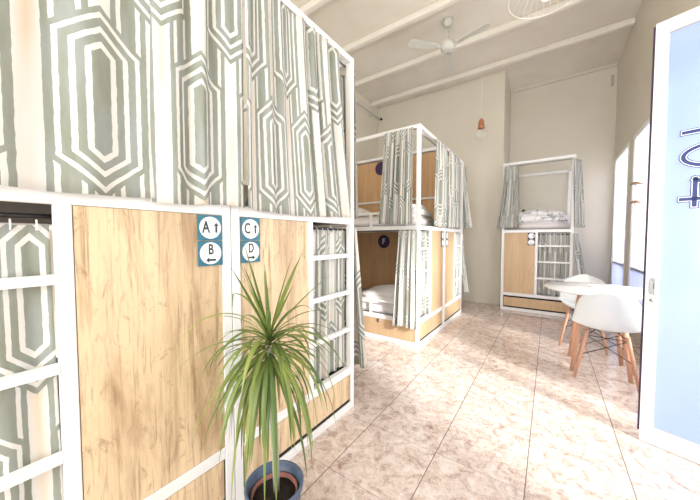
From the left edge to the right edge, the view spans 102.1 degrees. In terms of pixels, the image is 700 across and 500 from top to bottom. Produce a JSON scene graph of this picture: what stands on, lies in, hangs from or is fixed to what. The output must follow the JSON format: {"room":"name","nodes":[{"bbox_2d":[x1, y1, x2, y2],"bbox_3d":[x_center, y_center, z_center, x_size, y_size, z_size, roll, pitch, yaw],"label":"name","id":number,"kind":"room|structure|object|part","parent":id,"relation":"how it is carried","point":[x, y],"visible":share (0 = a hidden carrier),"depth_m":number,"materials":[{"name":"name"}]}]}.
{"room":"dormitory","nodes":[
{"label":"dormitory","id":0,"kind":"room"},
{"bbox_2d":[49,6,377,353],"bbox_3d":[-1.239,-1.037,4.017,0.200,4.150,8.400,2,3,35],"label":"wall","id":1,"kind":"structure","parent":0,"point":[366,124],"depth_m":5.78,"materials":[{"name":"beige paint"}]},
{"bbox_2d":[355,100,382,120],"bbox_3d":[-0.043,-2.877,5.340,0.146,0.052,2.460,2,3,35],"label":"rod","id":2,"kind":"object","parent":1,"relation":"attached to","point":[380,118],"visible":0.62,"depth_m":5.89,"materials":[{"name":"white paint"}]},
{"bbox_2d":[242,0,641,107],"bbox_3d":[0.628,-3.118,2.615,4.770,0.120,8.400,2,3,35],"label":"ceiling","id":3,"kind":"structure","parent":0,"point":[345,22],"depth_m":4.13,"materials":[{"name":"paint"}]},
{"bbox_2d":[408,16,489,70],"bbox_3d":[1.405,-2.900,3.839,0.962,0.412,0.962,2,3,35],"label":"ceiling fan","id":4,"kind":"object","parent":3,"relation":"hanging from","point":[447,46],"visible":1,"depth_m":3.77,"materials":[{"name":"white metal"}]},
{"bbox_3d":[1.008,-2.735,3.791,0.489,0.028,0.124,-1,2,-14],"label":"blade","id":5,"kind":"part","parent":4,"relation":"part of","materials":[{"name":"white plastic"}]},
{"bbox_3d":[1.322,-2.765,3.830,0.200,0.142,0.200,2,3,35],"label":"motor","id":6,"kind":"part","parent":4,"relation":"part of","materials":[{"name":"white metal"}]},
{"bbox_3d":[1.418,-2.749,4.132,0.124,0.028,0.489,1,3,24],"label":"blade","id":7,"kind":"part","parent":4,"relation":"part of","materials":[{"name":"white plastic"}]},
{"bbox_3d":[1.514,-2.727,3.580,0.124,0.028,0.489,-2,3,-44],"label":"blade","id":8,"kind":"part","parent":4,"relation":"part of","materials":[{"name":"white plastic"}]},
{"bbox_2d":[478,92,484,129],"bbox_3d":[2.300,-2.543,4.949,0.200,1.215,0.200,2,3,35],"label":"pendant lamp","id":9,"kind":"object","parent":3,"relation":"hanging from","point":[481,121],"visible":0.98,"depth_m":4.94,"materials":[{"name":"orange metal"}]},
{"bbox_3d":[2.300,-2.218,4.962,0.116,0.175,0.116,2,3,35],"label":"lamp shade","id":10,"kind":"part","parent":9,"relation":"part of","materials":[{"name":"orange metal"}]},
{"bbox_2d":[508,0,571,18],"bbox_3d":[1.649,-2.574,2.358,0.568,0.945,0.568,2,3,35],"label":"pendant lamp","id":11,"kind":"object","parent":3,"relation":"hanging from","point":[509,0],"visible":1,"depth_m":2.59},
{"bbox_2d":[378,70,510,304],"bbox_3d":[1.993,-1.125,6.215,2.545,4.150,1.080,2,3,35],"label":"wall","id":12,"kind":"structure","parent":0,"point":[452,114],"depth_m":5.30,"materials":[{"name":"beige paint"}]},
{"bbox_2d":[244,300,699,499],"bbox_3d":[1.151,1.154,2.418,6.050,0.100,8.400,2,3,35],"label":"floor","id":13,"kind":"structure","parent":0,"point":[490,406],"depth_m":1.83,"materials":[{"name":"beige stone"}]},
{"bbox_2d":[0,185,234,499],"bbox_3d":[-1.590,-0.069,1.416,2.006,2.425,0.916,2,3,35],"label":"bunk bed","id":14,"kind":"object","parent":13,"relation":"on","point":[132,276],"visible":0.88,"depth_m":0.95,"materials":[{"name":"white paint"}]},
{"bbox_3d":[-0.958,-0.089,0.669,0.014,0.014,0.347,2,3,35],"label":"curtain rod","id":15,"kind":"part","parent":14,"relation":"part of","materials":[{"name":"black plastic"}]},
{"bbox_3d":[-2.394,-0.201,1.978,0.038,0.048,0.836,2,3,35],"label":"rail","id":16,"kind":"part","parent":14,"relation":"part of","materials":[{"name":"white metal"}]},
{"bbox_2d":[0,218,63,499],"bbox_3d":[-0.952,0.395,0.688,0.037,0.951,0.344,2,3,35],"label":"curtain","id":17,"kind":"object","parent":14,"relation":"hanging from","point":[29,412],"visible":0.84,"depth_m":0.78,"materials":[{"name":"fabric"}]},
{"bbox_2d":[0,0,154,197],"bbox_3d":[-0.845,-0.672,0.674,0.027,1.034,0.650,2,3,35],"label":"curtain","id":18,"kind":"object","parent":14,"relation":"hanging from","point":[75,74],"visible":1,"depth_m":0.79,"materials":[{"name":"fabric"}]},
{"bbox_3d":[-0.792,-0.155,0.849,0.038,0.048,0.836,2,3,35],"label":"rail","id":19,"kind":"part","parent":14,"relation":"part of","materials":[{"name":"white metal"}]},
{"bbox_3d":[-0.675,0.361,1.022,0.016,0.993,0.449,2,3,35],"label":"panel","id":20,"kind":"part","parent":14,"relation":"part of","materials":[{"name":"brown wood"}]},
{"bbox_3d":[-0.792,0.890,0.891,0.038,0.050,0.836,2,3,35],"label":"rail","id":21,"kind":"part","parent":14,"relation":"part of","materials":[{"name":"white metal"}]},
{"bbox_3d":[-0.786,1.004,0.892,0.018,0.170,0.820,2,3,35],"label":"drawer","id":22,"kind":"part","parent":14,"relation":"part of","materials":[{"name":"brown wood"}]},
{"bbox_2d":[150,0,244,207],"bbox_3d":[-0.563,-0.685,1.068,0.047,1.039,0.350,2,3,35],"label":"curtain","id":23,"kind":"object","parent":14,"relation":"hanging from","point":[197,115],"visible":1,"depth_m":1.05,"materials":[{"name":"fabric"}]},
{"bbox_3d":[-0.540,-0.061,1.211,0.040,2.425,0.040,2,3,35],"label":"post","id":24,"kind":"part","parent":14,"relation":"part of","materials":[{"name":"white metal"}]},
{"bbox_2d":[244,460,303,499],"bbox_3d":[-0.293,1.027,1.106,0.224,0.258,0.224,2,3,35],"label":"pot","id":25,"kind":"object","parent":13,"relation":"on","point":[290,480],"depth_m":1.13,"materials":[{"name":"blue ceramic"}]},
{"bbox_2d":[251,471,297,499],"bbox_3d":[-0.293,0.950,1.103,0.176,0.031,0.176,2,3,35],"label":"pot","id":26,"kind":"object","parent":25,"relation":"in","point":[288,486],"depth_m":1.13,"materials":[{"name":"ceramic"}]},
{"bbox_2d":[180,245,342,499],"bbox_3d":[-0.279,0.565,1.089,0.526,1.184,0.623,2,3,35],"label":"dracaena","id":27,"kind":"object","parent":26,"relation":"in","point":[276,479],"visible":1,"depth_m":1.02,"materials":[{"name":"plant"}]},
{"bbox_2d":[230,0,353,499],"bbox_3d":[-1.055,-0.100,2.174,2.006,2.425,0.933,2,3,35],"label":"bunk bed","id":28,"kind":"object","parent":13,"relation":"on","point":[272,239],"visible":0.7,"depth_m":1.53,"materials":[{"name":"white paint"}]},
{"bbox_3d":[-0.514,-0.063,1.247,0.040,2.425,0.040,2,3,35],"label":"post","id":29,"kind":"part","parent":28,"relation":"part of","materials":[{"name":"white metal"}]},
{"bbox_2d":[244,185,248,206],"bbox_3d":[-1.078,-0.284,2.183,1.870,0.140,0.840,2,3,35],"label":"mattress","id":30,"kind":"object","parent":28,"relation":"on","point":[245,186],"visible":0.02,"depth_m":1.38,"materials":[{"name":"grey fabric"}]},
{"bbox_3d":[-0.370,0.343,1.455,0.016,0.993,0.435,2,3,35],"label":"panel","id":31,"kind":"part","parent":28,"relation":"part of","materials":[{"name":"brown wood"}]},
{"bbox_3d":[-0.800,-1.306,2.493,1.920,0.040,0.038,2,3,35],"label":"rail","id":32,"kind":"part","parent":28,"relation":"part of","materials":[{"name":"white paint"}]},
{"bbox_3d":[-0.257,-0.186,1.607,0.038,0.048,0.853,2,3,35],"label":"rail","id":33,"kind":"part","parent":28,"relation":"part of","materials":[{"name":"white metal"}]},
{"bbox_3d":[-0.257,0.860,1.649,0.038,0.050,0.853,2,3,35],"label":"rail","id":34,"kind":"part","parent":28,"relation":"part of","materials":[{"name":"white metal"}]},
{"bbox_3d":[-0.251,0.974,1.650,0.018,0.170,0.837,2,3,35],"label":"drawer","id":35,"kind":"part","parent":28,"relation":"part of","materials":[{"name":"brown wood"}]},
{"bbox_3d":[-0.257,1.109,1.659,0.038,0.050,0.853,2,3,35],"label":"rail","id":36,"kind":"part","parent":28,"relation":"part of","materials":[{"name":"white paint"}]},
{"bbox_2d":[245,0,350,217],"bbox_3d":[-0.227,-0.696,1.536,0.057,1.024,0.793,2,3,35],"label":"curtain","id":37,"kind":"object","parent":28,"relation":"hanging from","point":[297,159],"visible":1,"depth_m":1.45,"materials":[{"name":"fabric"}]},
{"bbox_3d":[-0.257,-1.269,1.564,0.038,0.040,0.853,2,3,35],"label":"rail","id":38,"kind":"part","parent":28,"relation":"part of","materials":[{"name":"white metal"}]},
{"bbox_3d":[-0.800,-0.223,2.537,1.920,0.048,0.038,2,3,35],"label":"rail","id":39,"kind":"part","parent":28,"relation":"part of","materials":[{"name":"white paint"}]},
{"bbox_2d":[313,228,344,382],"bbox_3d":[-0.143,0.342,1.830,0.037,0.966,0.371,2,3,35],"label":"curtain","id":40,"kind":"object","parent":28,"relation":"hanging from","point":[325,242],"visible":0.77,"depth_m":1.85,"materials":[{"name":"fabric"}]},
{"bbox_3d":[-0.144,-0.135,1.821,0.014,0.014,0.378,2,3,35],"label":"curtain rod","id":41,"kind":"part","parent":28,"relation":"part of","materials":[{"name":"black plastic"}]},
{"bbox_2d":[330,228,366,367],"bbox_3d":[-0.084,0.372,2.228,0.440,1.074,0.197,2,3,35],"label":"curtain","id":42,"kind":"object","parent":28,"relation":"hanging from","point":[360,357],"visible":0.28,"depth_m":2.14,"materials":[{"name":"fabric"}]},
{"bbox_2d":[340,70,358,218],"bbox_3d":[-0.088,-0.745,2.126,0.357,1.034,0.101,2,3,35],"label":"curtain","id":43,"kind":"object","parent":28,"relation":"hanging from","point":[342,77],"visible":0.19,"depth_m":2.05,"materials":[{"name":"fabric"}]},
{"bbox_3d":[0.001,-0.092,1.976,0.040,2.425,0.040,2,3,35],"label":"post","id":44,"kind":"part","parent":28,"relation":"part of","materials":[{"name":"white metal"}]},
{"bbox_2d":[330,123,445,347],"bbox_3d":[0.191,-0.173,3.991,2.006,2.425,0.902,2,3,35],"label":"bunk bed","id":45,"kind":"object","parent":13,"relation":"on","point":[377,250],"visible":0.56,"depth_m":3.73,"materials":[{"name":"white paint"}]},
{"bbox_3d":[-0.063,-0.374,3.629,1.920,0.167,0.016,2,3,35],"label":"guard rail","id":46,"kind":"part","parent":45,"relation":"part of","materials":[{"name":"white metal"}]},
{"bbox_2d":[313,215,434,227],"bbox_3d":[0.164,-0.356,3.985,1.860,0.140,0.780,2,3,35],"label":"mattress","id":47,"kind":"object","parent":45,"relation":"on","point":[362,221],"visible":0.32,"depth_m":3.49,"materials":[{"name":"white fabric"}]},
{"bbox_2d":[358,207,373,217],"bbox_3d":[-0.070,-0.531,4.021,0.730,0.205,0.480,2,3,35],"label":"pillow","id":48,"kind":"object","parent":47,"relation":"on","point":[360,210],"visible":0.12,"depth_m":3.80,"materials":[{"name":"white fabric"}]},
{"bbox_2d":[377,204,430,217],"bbox_3d":[0.697,-0.510,3.590,0.480,0.198,0.660,2,3,35],"label":"duvet","id":49,"kind":"object","parent":47,"relation":"on","point":[424,212],"visible":0.24,"depth_m":3.49,"materials":[{"name":"white fabric"}]},
{"bbox_3d":[-0.059,-0.267,3.638,1.920,0.048,0.038,2,3,35],"label":"rail","id":50,"kind":"part","parent":45,"relation":"part of","materials":[{"name":"white metal"}]},
{"bbox_2d":[361,288,393,315],"bbox_3d":[0.151,0.683,4.036,1.830,0.140,0.780,2,3,35],"label":"mattress","id":51,"kind":"object","parent":45,"relation":"on","point":[377,307],"visible":0.02,"depth_m":3.43,"materials":[{"name":"white fabric"}]},
{"bbox_2d":[362,284,394,301],"bbox_3d":[0.568,0.532,3.674,0.680,0.188,0.620,2,3,35],"label":"duvet","id":52,"kind":"object","parent":51,"relation":"on","point":[386,292],"visible":0.38,"depth_m":3.51,"materials":[{"name":"white fabric"}]},
{"bbox_3d":[0.436,-0.295,4.340,1.920,0.048,0.038,2,3,35],"label":"rail","id":53,"kind":"part","parent":45,"relation":"part of","materials":[{"name":"white metal"}]},
{"bbox_3d":[-0.059,0.778,3.680,1.920,0.050,0.038,2,3,35],"label":"rail","id":54,"kind":"part","parent":45,"relation":"part of","materials":[{"name":"white paint"}]},
{"bbox_3d":[-0.063,0.667,3.671,1.920,0.172,0.016,2,3,35],"label":"guard rail","id":55,"kind":"part","parent":45,"relation":"part of","materials":[{"name":"white metal"}]},
{"bbox_3d":[-0.059,-1.350,3.595,1.920,0.040,0.038,2,3,35],"label":"rail","id":56,"kind":"part","parent":45,"relation":"part of","materials":[{"name":"white metal"}]},
{"bbox_3d":[-0.059,1.028,3.690,1.920,0.050,0.038,2,3,35],"label":"rail","id":57,"kind":"part","parent":45,"relation":"part of","materials":[{"name":"white paint"}]},
{"bbox_2d":[379,127,412,224],"bbox_3d":[0.502,-0.800,3.163,0.422,1.037,0.070,2,3,35],"label":"curtain","id":58,"kind":"object","parent":45,"relation":"hanging from","point":[396,185],"visible":1,"depth_m":3.14,"materials":[{"name":"fabric"}]},
{"bbox_3d":[0.436,-1.379,4.297,1.920,0.040,0.038,2,3,35],"label":"rail","id":59,"kind":"part","parent":45,"relation":"part of","materials":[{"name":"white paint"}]},
{"bbox_3d":[0.428,-0.726,4.311,1.920,0.025,0.020,2,3,35],"label":"guard rail","id":60,"kind":"part","parent":45,"relation":"part of","materials":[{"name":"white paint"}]},
{"bbox_3d":[0.440,-0.308,4.345,1.920,2.063,0.016,2,3,35],"label":"divider panel","id":61,"kind":"part","parent":45,"relation":"part of","materials":[{"name":"brown wood"}]},
{"bbox_2d":[392,230,416,329],"bbox_3d":[0.592,0.326,3.121,0.285,1.084,0.081,2,3,35],"label":"curtain","id":62,"kind":"object","parent":45,"relation":"hanging from","point":[404,311],"visible":1,"depth_m":3.11,"materials":[{"name":"fabric"}]},
{"bbox_3d":[0.742,-0.136,3.078,0.040,2.425,0.040,2,3,35],"label":"post","id":63,"kind":"part","parent":45,"relation":"part of","materials":[{"name":"white metal"}]},
{"bbox_2d":[420,231,428,316],"bbox_3d":[0.838,0.273,3.264,0.059,0.989,0.301,2,3,35],"label":"curtain","id":64,"kind":"object","parent":45,"relation":"hanging from","point":[424,242],"visible":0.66,"depth_m":3.30,"materials":[{"name":"fabric"}]},
{"bbox_3d":[0.989,1.036,3.477,0.038,0.050,0.820,2,3,35],"label":"rail","id":65,"kind":"part","parent":45,"relation":"part of","materials":[{"name":"white metal"}]},
{"bbox_3d":[0.995,0.901,3.467,0.018,0.170,0.804,2,3,35],"label":"drawer","id":66,"kind":"part","parent":45,"relation":"part of","materials":[{"name":"brown wood"}]},
{"bbox_3d":[0.989,0.786,3.467,0.038,0.050,0.820,2,3,35],"label":"rail","id":67,"kind":"part","parent":45,"relation":"part of","materials":[{"name":"white metal"}]},
{"bbox_3d":[0.989,-0.259,3.425,0.038,0.048,0.820,2,3,35],"label":"rail","id":68,"kind":"part","parent":45,"relation":"part of","materials":[{"name":"white metal"}]},
{"bbox_3d":[0.989,-1.342,3.381,0.038,0.040,0.820,2,3,35],"label":"rail","id":69,"kind":"part","parent":45,"relation":"part of","materials":[{"name":"white metal"}]},
{"bbox_3d":[1.101,0.258,3.589,0.016,0.993,0.453,2,3,35],"label":"panel","id":70,"kind":"part","parent":45,"relation":"part of","materials":[{"name":"brown wood"}]},
{"bbox_2d":[434,139,447,226],"bbox_3d":[1.151,-0.804,3.546,0.065,1.039,0.465,2,3,35],"label":"curtain","id":71,"kind":"object","parent":45,"relation":"hanging from","point":[441,166],"visible":1,"depth_m":3.46,"materials":[{"name":"fabric"}]},
{"bbox_3d":[1.237,-0.164,3.780,0.040,2.425,0.040,2,3,35],"label":"post","id":72,"kind":"part","parent":45,"relation":"part of","materials":[{"name":"white metal"}]},
{"bbox_2d":[357,147,463,326],"bbox_3d":[0.726,-0.203,4.749,2.006,2.425,0.940,2,3,35],"label":"bunk bed","id":73,"kind":"object","parent":13,"relation":"on","point":[452,305],"visible":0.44,"depth_m":4.15,"materials":[{"name":"white paint"}]},
{"bbox_3d":[0.464,-1.380,4.336,1.920,0.040,0.038,2,3,35],"label":"rail","id":74,"kind":"part","parent":73,"relation":"part of","materials":[{"name":"white metal"}]},
{"bbox_3d":[1.265,-0.166,3.819,0.040,2.425,0.040,2,3,35],"label":"post","id":75,"kind":"part","parent":73,"relation":"part of","materials":[{"name":"white metal"}]},
{"bbox_3d":[1.410,0.240,4.028,0.016,0.993,0.438,2,3,35],"label":"panel","id":76,"kind":"part","parent":73,"relation":"part of","materials":[{"name":"brown wood"}]},
{"bbox_3d":[1.530,0.870,4.225,0.018,0.170,0.844,2,3,35],"label":"drawer","id":77,"kind":"part","parent":73,"relation":"part of","materials":[{"name":"brown wood"}]},
{"bbox_3d":[1.524,1.006,4.234,0.038,0.050,0.860,2,3,35],"label":"rail","id":78,"kind":"part","parent":73,"relation":"part of","materials":[{"name":"white metal"}]},
{"bbox_3d":[1.524,0.756,4.224,0.038,0.050,0.860,2,3,35],"label":"rail","id":79,"kind":"part","parent":73,"relation":"part of","materials":[{"name":"white metal"}]},
{"bbox_2d":[448,150,459,227],"bbox_3d":[1.473,-0.823,4.004,0.068,1.039,0.552,2,3,35],"label":"curtain","id":80,"kind":"object","parent":73,"relation":"hanging from","point":[454,161],"visible":1,"depth_m":3.93,"materials":[{"name":"fabric"}]},
{"bbox_3d":[1.524,-0.289,4.182,0.038,0.048,0.860,2,3,35],"label":"rail","id":81,"kind":"part","parent":73,"relation":"part of","materials":[{"name":"white metal"}]},
{"bbox_3d":[1.524,-1.372,4.139,0.038,0.040,0.860,2,3,35],"label":"rail","id":82,"kind":"part","parent":73,"relation":"part of","materials":[{"name":"white metal"}]},
{"bbox_2d":[454,233,458,296],"bbox_3d":[1.642,0.227,4.411,0.059,0.989,0.361,2,3,35],"label":"curtain","id":83,"kind":"object","parent":73,"relation":"hanging from","point":[456,285],"visible":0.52,"depth_m":4.40,"materials":[{"name":"fabric"}]},
{"bbox_3d":[1.784,-0.195,4.554,0.040,2.425,0.040,2,3,35],"label":"post","id":84,"kind":"part","parent":73,"relation":"part of","materials":[{"name":"white metal"}]},
{"bbox_2d":[455,166,471,228],"bbox_3d":[1.821,-0.848,4.555,0.289,1.004,0.067,2,3,35],"label":"curtain","id":85,"kind":"object","parent":73,"relation":"hanging from","point":[467,222],"visible":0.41,"depth_m":4.53,"materials":[{"name":"fabric"}]},
{"bbox_2d":[462,234,468,292],"bbox_3d":[1.807,0.221,4.608,0.256,0.964,0.067,2,3,35],"label":"curtain","id":86,"kind":"object","parent":73,"relation":"hanging from","point":[464,274],"visible":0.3,"depth_m":4.58,"materials":[{"name":"fabric"}]},
{"bbox_2d":[500,154,575,317],"bbox_3d":[3.285,-0.225,4.975,0.957,2.450,1.166,2,3,35],"label":"bunk bed","id":87,"kind":"object","parent":13,"relation":"on","point":[519,248],"visible":0.8,"depth_m":4.60,"materials":[{"name":"white paint"}]},
{"bbox_3d":[2.589,-0.217,4.784,0.040,2.450,0.040,2,3,35],"label":"post","id":88,"kind":"part","parent":87,"relation":"part of","materials":[{"name":"white metal"}]},
{"bbox_2d":[497,165,518,228],"bbox_3d":[2.610,-0.865,4.667,0.328,1.027,0.068,2,3,35],"label":"curtain","id":89,"kind":"object","parent":87,"relation":"hanging from","point":[508,217],"visible":1,"depth_m":4.65,"materials":[{"name":"fabric"}]},
{"bbox_3d":[2.779,0.215,4.658,0.432,0.993,0.016,2,3,35],"label":"panel","id":90,"kind":"part","parent":87,"relation":"part of","materials":[{"name":"brown wood"}]},
{"bbox_3d":[2.964,0.743,4.559,0.877,0.050,0.038,2,3,35],"label":"rail","id":91,"kind":"part","parent":87,"relation":"part of","materials":[{"name":"white metal"}]},
{"bbox_3d":[2.964,0.993,4.569,0.877,0.050,0.038,2,3,35],"label":"rail","id":92,"kind":"part","parent":87,"relation":"part of","materials":[{"name":"white paint"}]},
{"bbox_3d":[2.960,0.869,4.558,0.861,0.147,0.018,2,3,35],"label":"drawer","id":93,"kind":"part","parent":87,"relation":"part of","materials":[{"name":"brown wood"}]},
{"bbox_3d":[2.964,-0.302,4.516,0.877,0.048,0.038,2,3,35],"label":"rail","id":94,"kind":"part","parent":87,"relation":"part of","materials":[{"name":"white metal"}]},
{"bbox_2d":[506,221,569,229],"bbox_3d":[3.296,-0.396,4.981,0.870,0.140,1.000,2,3,35],"label":"mattress","id":95,"kind":"object","parent":87,"relation":"on","point":[529,225],"visible":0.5,"depth_m":4.53,"materials":[{"name":"white fabric"}]},
{"bbox_2d":[519,208,568,222],"bbox_3d":[3.196,-0.586,4.824,0.840,0.250,0.600,2,3,35],"label":"duvet","id":96,"kind":"object","parent":95,"relation":"on","point":[534,215],"visible":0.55,"depth_m":4.58,"materials":[{"name":"white fabric"}]},
{"bbox_3d":[2.964,-1.411,4.472,0.877,0.040,0.038,2,3,35],"label":"rail","id":97,"kind":"part","parent":87,"relation":"part of","materials":[{"name":"white metal"}]},
{"bbox_3d":[3.609,-1.447,5.386,0.877,0.040,0.038,2,3,35],"label":"rail","id":98,"kind":"part","parent":87,"relation":"part of","materials":[{"name":"white metal"}]},
{"bbox_3d":[2.978,-1.377,4.494,0.877,0.014,0.014,2,3,35],"label":"curtain rod","id":99,"kind":"part","parent":87,"relation":"part of","materials":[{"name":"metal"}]},
{"bbox_2d":[538,233,569,295],"bbox_3d":[3.178,0.226,4.417,0.377,0.989,0.058,2,3,35],"label":"curtain","id":100,"kind":"object","parent":87,"relation":"hanging from","point":[554,254],"visible":0.85,"depth_m":4.42,"materials":[{"name":"fabric"}]},
{"bbox_3d":[3.984,-0.233,5.171,0.040,2.450,0.040,2,3,35],"label":"post","id":101,"kind":"part","parent":87,"relation":"part of","materials":[{"name":"white metal"}]},
{"bbox_3d":[3.338,-0.196,4.256,0.040,2.450,0.040,2,3,35],"label":"post","id":102,"kind":"part","parent":87,"relation":"part of","materials":[{"name":"white metal"}]},
{"bbox_2d":[572,234,584,274],"bbox_3d":[3.417,0.112,4.213,0.196,0.714,0.136,-1,2,-23],"label":"curtain","id":103,"kind":"object","parent":87,"relation":"hanging from","point":[576,243],"visible":0.83,"depth_m":4.20,"materials":[{"name":"fabric"}]},
{"bbox_2d":[573,158,584,227],"bbox_3d":[3.420,-0.844,4.217,0.242,1.024,0.068,-1,2,-21],"label":"curtain","id":104,"kind":"object","parent":87,"relation":"hanging from","point":[579,216],"visible":1,"depth_m":4.20,"materials":[{"name":"fabric"}]},
{"bbox_2d":[558,274,608,354],"bbox_3d":[2.654,0.687,3.219,0.464,0.775,0.513,2,3,39],"label":"shell chair","id":105,"kind":"object","parent":13,"relation":"on","point":[568,299],"visible":0.48,"depth_m":3.34,"materials":[{"name":"white plastic"}]},
{"bbox_3d":[2.404,0.870,3.178,0.146,0.412,0.031,0,2,-10],"label":"leg","id":106,"kind":"part","parent":105,"relation":"part of","materials":[{"name":"brown wood"}]},
{"bbox_3d":[2.657,0.878,2.973,0.031,0.412,0.146,0,2,-1],"label":"leg","id":107,"kind":"part","parent":105,"relation":"part of","materials":[{"name":"brown wood"}]},
{"bbox_2d":[544,282,642,383],"bbox_3d":[2.292,0.726,2.612,0.840,0.743,0.840,2,3,35],"label":"round table","id":108,"kind":"object","parent":13,"relation":"on","point":[578,288],"visible":0.69,"depth_m":2.56,"materials":[{"name":"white plastic"}]},
{"bbox_3d":[2.254,0.726,2.827,0.048,0.728,0.144,0,2,-10],"label":"leg","id":109,"kind":"part","parent":108,"relation":"part of","materials":[{"name":"brown wood"}]},
{"bbox_3d":[2.077,0.736,2.576,0.144,0.728,0.048,0,2,-9],"label":"leg","id":110,"kind":"part","parent":108,"relation":"part of","materials":[{"name":"brown wood"}]},
{"bbox_2d":[589,284,600,287],"bbox_3d":[2.323,0.342,2.685,0.090,0.018,0.090,2,3,35],"label":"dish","id":111,"kind":"object","parent":108,"relation":"on","point":[590,285],"visible":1,"depth_m":2.68,"materials":[{"name":"white ceramic"}]},
{"bbox_3d":[2.507,0.733,2.649,0.144,0.728,0.048,0,2,-9],"label":"leg","id":112,"kind":"part","parent":108,"relation":"part of","materials":[{"name":"brown wood"}]},
{"bbox_3d":[2.329,0.743,2.398,0.048,0.728,0.144,0,2,-10],"label":"leg","id":113,"kind":"part","parent":108,"relation":"part of","materials":[{"name":"brown wood"}]},
{"bbox_2d":[572,293,641,392],"bbox_3d":[2.189,0.719,2.414,0.464,0.775,0.513,2,3,41],"label":"shell chair","id":114,"kind":"object","parent":13,"relation":"on","point":[607,312],"visible":0.97,"depth_m":2.25,"materials":[{"name":"white plastic"}]},
{"bbox_3d":[1.998,0.900,2.446,0.118,0.411,0.031,0,2,2],"label":"leg","id":115,"kind":"part","parent":114,"relation":"part of","materials":[{"name":"brown wood"}]},
{"bbox_3d":[2.195,0.890,2.676,0.031,0.412,0.146,0,2,1],"label":"leg","id":116,"kind":"part","parent":114,"relation":"part of","materials":[{"name":"brown wood"}]},
{"bbox_3d":[2.238,0.908,2.236,0.031,0.411,0.118,0,2,-10],"label":"leg","id":117,"kind":"part","parent":114,"relation":"part of","materials":[{"name":"brown wood"}]},
{"bbox_2d":[509,66,617,283],"bbox_3d":[3.929,-1.092,5.388,1.575,4.150,0.200,2,3,35],"label":"wall","id":118,"kind":"structure","parent":0,"point":[576,115],"depth_m":5.13,"materials":[{"name":"beige paint"}]},
{"bbox_2d":[511,62,617,93],"bbox_3d":[3.855,-3.136,5.199,1.575,0.050,0.060,2,3,35],"label":"trim","id":119,"kind":"structure","parent":118,"relation":"attached to","point":[616,63],"depth_m":5.13,"materials":[{"name":"beige paint"}]},
{"bbox_2d":[611,75,613,85],"bbox_3d":[4.463,-2.880,4.810,0.040,0.190,0.012,2,3,35],"label":"air vent","id":120,"kind":"object","parent":118,"relation":"in","point":[612,76],"visible":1,"depth_m":4.81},
{"bbox_2d":[610,0,699,343],"bbox_3d":[2.381,-0.935,1.466,0.420,4.150,8.400,2,3,35],"label":"wall","id":121,"kind":"structure","parent":0,"point":[634,77],"depth_m":3.67,"materials":[{"name":"beige paint"}]},
{"bbox_2d":[299,0,331,15],"bbox_3d":[0.596,-3.022,2.790,4.120,0.085,0.090,2,3,35],"label":"beam","id":122,"kind":"structure","parent":121,"relation":"attached to","point":[311,6],"depth_m":3.51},
{"bbox_2d":[342,0,462,52],"bbox_3d":[1.120,-3.052,3.533,4.120,0.085,0.090,2,3,35],"label":"beam","id":123,"kind":"structure","parent":121,"relation":"attached to","point":[439,5],"depth_m":3.81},
{"bbox_2d":[355,0,591,87],"bbox_3d":[1.639,-3.081,4.267,4.120,0.085,0.090,2,3,35],"label":"beam","id":124,"kind":"structure","parent":121,"relation":"attached to","point":[516,23],"depth_m":4.05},
{"bbox_2d":[370,17,635,106],"bbox_3d":[2.135,-3.109,4.970,4.120,0.085,0.090,2,3,35],"label":"beam","id":125,"kind":"structure","parent":121,"relation":"attached to","point":[630,22],"depth_m":4.53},
{"bbox_2d":[610,142,629,285],"bbox_3d":[4.184,-0.386,4.373,0.050,2.260,1.050,2,3,35],"label":"window","id":126,"kind":"structure","parent":121,"relation":"in","point":[622,160],"depth_m":4.37,"materials":[{"name":"white paint"}]},
{"bbox_3d":[4.176,0.443,4.412,0.008,0.480,0.950,2,3,35],"label":"pane","id":127,"kind":"part","parent":126,"relation":"part of","materials":[{"name":"blue glass"}]},
{"bbox_3d":[4.176,-0.631,4.369,0.008,1.670,0.950,2,3,35],"label":"pane","id":128,"kind":"part","parent":126,"relation":"part of","materials":[{"name":"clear glass"}]},
{"bbox_2d":[628,117,649,306],"bbox_3d":[3.346,-0.342,3.270,0.146,2.260,1.220,2,3,35],"label":"window","id":129,"kind":"structure","parent":121,"relation":"in","point":[641,138],"depth_m":3.44,"materials":[{"name":"white glass"}]},
{"bbox_3d":[3.378,0.489,3.281,0.008,0.480,1.120,2,3,35],"label":"pane","id":130,"kind":"part","parent":129,"relation":"part of","materials":[{"name":"blue glass"}]},
{"bbox_3d":[3.378,-0.585,3.238,0.008,1.670,1.120,2,3,35],"label":"pane","id":131,"kind":"part","parent":129,"relation":"part of","materials":[{"name":"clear glass"}]},
{"bbox_2d":[637,6,699,463],"bbox_3d":[1.966,-0.056,1.293,0.081,2.401,0.870,-2,3,-34],"label":"door","id":132,"kind":"structure","parent":121,"relation":"in","point":[668,419],"depth_m":1.56,"materials":[{"name":"white paint"}]},
{"bbox_3d":[1.724,0.209,1.618,0.036,0.097,0.022,-2,3,-34],"label":"handle","id":133,"kind":"part","parent":132,"relation":"part of","materials":[{"name":"metal"}]},
{"bbox_3d":[1.983,-0.070,1.297,0.018,2.235,0.756,-2,3,-34],"label":"glass","id":134,"kind":"part","parent":132,"relation":"part of","materials":[{"name":"glass"}]}
]}

